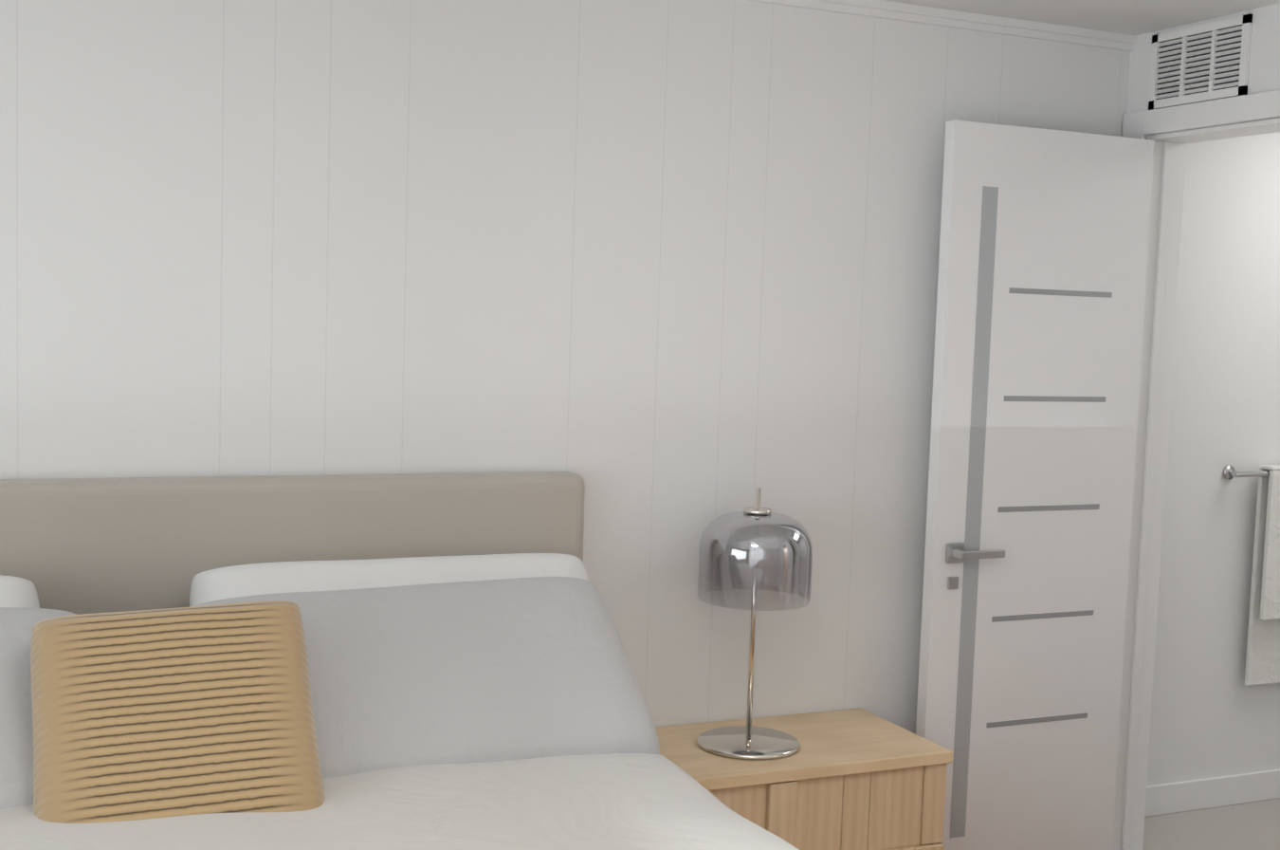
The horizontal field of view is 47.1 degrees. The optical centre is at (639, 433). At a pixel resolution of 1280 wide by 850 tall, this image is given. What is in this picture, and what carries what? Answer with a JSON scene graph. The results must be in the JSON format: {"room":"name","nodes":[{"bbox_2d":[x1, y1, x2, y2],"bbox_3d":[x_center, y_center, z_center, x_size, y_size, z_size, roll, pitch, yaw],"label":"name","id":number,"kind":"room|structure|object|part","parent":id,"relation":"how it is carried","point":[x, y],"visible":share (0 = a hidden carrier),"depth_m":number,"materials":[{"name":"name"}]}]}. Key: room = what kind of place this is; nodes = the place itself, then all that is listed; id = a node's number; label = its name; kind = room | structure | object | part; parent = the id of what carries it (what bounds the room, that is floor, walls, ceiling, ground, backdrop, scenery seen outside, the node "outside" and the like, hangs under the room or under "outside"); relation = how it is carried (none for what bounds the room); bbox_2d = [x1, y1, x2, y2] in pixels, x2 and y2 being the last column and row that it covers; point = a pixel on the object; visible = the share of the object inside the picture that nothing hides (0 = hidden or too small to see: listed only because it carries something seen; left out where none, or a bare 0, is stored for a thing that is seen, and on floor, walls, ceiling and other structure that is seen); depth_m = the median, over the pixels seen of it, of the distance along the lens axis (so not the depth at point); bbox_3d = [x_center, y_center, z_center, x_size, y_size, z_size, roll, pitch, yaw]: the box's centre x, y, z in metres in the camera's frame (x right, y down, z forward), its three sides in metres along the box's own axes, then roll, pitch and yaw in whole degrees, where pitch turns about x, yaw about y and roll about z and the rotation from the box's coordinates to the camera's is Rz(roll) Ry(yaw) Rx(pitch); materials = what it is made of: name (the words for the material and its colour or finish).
{"room":"bedroom","nodes":[
{"label":"bedroom","id":0,"kind":"room"},
{"bbox_2d":[0,0,1130,733],"bbox_3d":[-1.003,0.039,3.406,4.914,2.330,0.450,0,5,-24],"label":"wall","id":1,"kind":"structure","parent":0,"point":[660,277],"depth_m":3.47,"materials":[{"name":"paint"}]},
{"bbox_2d":[746,0,1137,51],"bbox_3d":[-0.815,-1.081,3.121,4.794,0.040,0.026,0,5,-24],"label":"crown molding","id":2,"kind":"structure","parent":1,"relation":"attached to","point":[950,18],"depth_m":3.86,"materials":[{"name":"white paint"}]},
{"bbox_2d":[884,0,1279,35],"bbox_3d":[0.907,-1.015,2.002,7.270,0.120,4.370,0,5,-24],"label":"ceiling","id":3,"kind":"structure","parent":0,"point":[1136,17],"depth_m":3.79,"materials":[{"name":"white paint"}]},
{"bbox_2d":[1126,3,1279,139],"bbox_3d":[2.066,0.197,2.698,0.120,2.330,4.250,0,5,-24],"label":"wall","id":4,"kind":"structure","parent":0,"point":[1264,71],"depth_m":3.71,"materials":[{"name":"white paint"}]},
{"bbox_2d":[915,119,1154,849],"bbox_3d":[1.062,0.209,3.961,0.666,2.022,0.148,0,5,-24],"label":"bathroom door","id":5,"kind":"structure","parent":4,"relation":"in","point":[1041,291],"depth_m":3.93,"materials":[{"name":"painted wood"},{"name":"brushed steel"}]},
{"bbox_3d":[0.855,0.342,3.882,0.151,0.121,0.148,0,5,-24],"label":"handle","id":6,"kind":"part","parent":5,"relation":"part of","materials":[{"name":"silver metal"}]},
{"bbox_2d":[1112,89,1279,849],"bbox_3d":[1.553,0.195,3.849,0.148,2.115,0.831,0,5,-24],"label":"door frame","id":7,"kind":"structure","parent":4,"relation":"attached to","point":[1153,419],"depth_m":4.12,"materials":[{"name":"white paint"}]},
{"bbox_2d":[1148,13,1252,109],"bbox_3d":[1.470,-0.974,3.871,0.011,0.200,0.340,0,5,-24],"label":"air vent","id":8,"kind":"object","parent":4,"relation":"in","point":[1202,63],"visible":1,"depth_m":3.86,"materials":[{"name":"white paint"}]},
{"bbox_2d":[1142,797,1279,849],"bbox_3d":[2.567,1.263,4.152,2.202,0.004,1.625,0,5,-24],"label":"floor","id":9,"kind":"structure","parent":0,"point":[1253,825],"depth_m":4.50,"materials":[{"name":"grey"}]},
{"bbox_2d":[1146,131,1279,785],"bbox_3d":[2.272,0.022,4.951,2.326,2.330,0.285,0,5,-24],"label":"wall","id":10,"kind":"structure","parent":0,"point":[1213,714],"depth_m":4.59,"materials":[{"name":"white paint"}]},
{"bbox_2d":[1144,768,1279,816],"bbox_3d":[2.296,1.143,4.905,2.086,0.096,0.014,0,5,-24],"label":"baseboard","id":11,"kind":"structure","parent":10,"relation":"attached to","point":[1170,797],"depth_m":4.66,"materials":[{"name":"white paint"}]},
{"bbox_2d":[1223,465,1269,479],"bbox_3d":[2.187,0.122,4.731,0.780,0.044,0.063,0,5,-24],"label":"towel rail","id":12,"kind":"object","parent":10,"relation":"attached to","point":[1230,472],"visible":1,"depth_m":4.59,"materials":[{"name":"silver metal"}]},
{"bbox_2d":[1244,464,1279,685],"bbox_3d":[2.153,0.446,4.713,0.440,0.715,0.074,0,5,-24],"label":"hanging towel","id":13,"kind":"object","parent":12,"relation":"hanging from","point":[1263,657],"visible":1,"depth_m":4.64,"materials":[{"name":"white fabric"}]},
{"bbox_3d":[0.827,1.416,2.198,7.270,0.100,4.370,0,5,-24],"label":"floor","id":14,"kind":"structure","parent":0,"visible":0},
{"bbox_2d":[0,471,798,849],"bbox_3d":[-0.662,0.759,2.047,2.149,1.134,2.416,0,5,-24],"label":"bed","id":15,"kind":"object","parent":14,"relation":"on","point":[419,661],"visible":1,"depth_m":2.71,"materials":[{"name":"fabric"}]},
{"bbox_2d":[30,600,327,849],"bbox_3d":[-0.784,0.501,2.493,0.468,0.468,0.156,-2,-34,-21],"label":"cushion","id":16,"kind":"object","parent":15,"relation":"on","point":[205,712],"depth_m":2.43,"materials":[{"name":"beige fabric"}]},
{"bbox_2d":[0,682,798,849],"bbox_3d":[-0.644,0.965,2.018,2.148,0.669,2.324,0,5,-24],"label":"duvet","id":17,"kind":"object","parent":15,"relation":"on","point":[611,788],"depth_m":2.43,"materials":[{"name":"fabric"}]},
{"bbox_2d":[169,575,660,834],"bbox_3d":[-0.431,0.508,2.870,0.924,0.206,0.505,-1,44,-25],"label":"pillow","id":18,"kind":"object","parent":15,"relation":"on","point":[492,676],"depth_m":2.81,"materials":[{"name":"white fabric"}]},
{"bbox_2d":[655,708,952,849],"bbox_3d":[0.297,0.992,3.596,0.808,0.484,0.413,0,5,-24],"label":"nightstand","id":19,"kind":"object","parent":14,"relation":"on","point":[856,778],"visible":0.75,"depth_m":3.49,"materials":[{"name":"brown wood"}]},
{"bbox_2d":[696,487,812,759],"bbox_3d":[0.272,0.439,3.527,0.270,0.625,0.270,0,5,-24],"label":"table lamp","id":20,"kind":"object","parent":19,"relation":"on","point":[755,545],"visible":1,"depth_m":3.44,"materials":[{"name":"silver metal"}]},
{"bbox_3d":[0.277,0.293,3.516,0.270,0.209,0.270,0,5,-24],"label":"lamp shade","id":21,"kind":"part","parent":20,"relation":"part of","materials":[{"name":"clear glass"}]}
]}

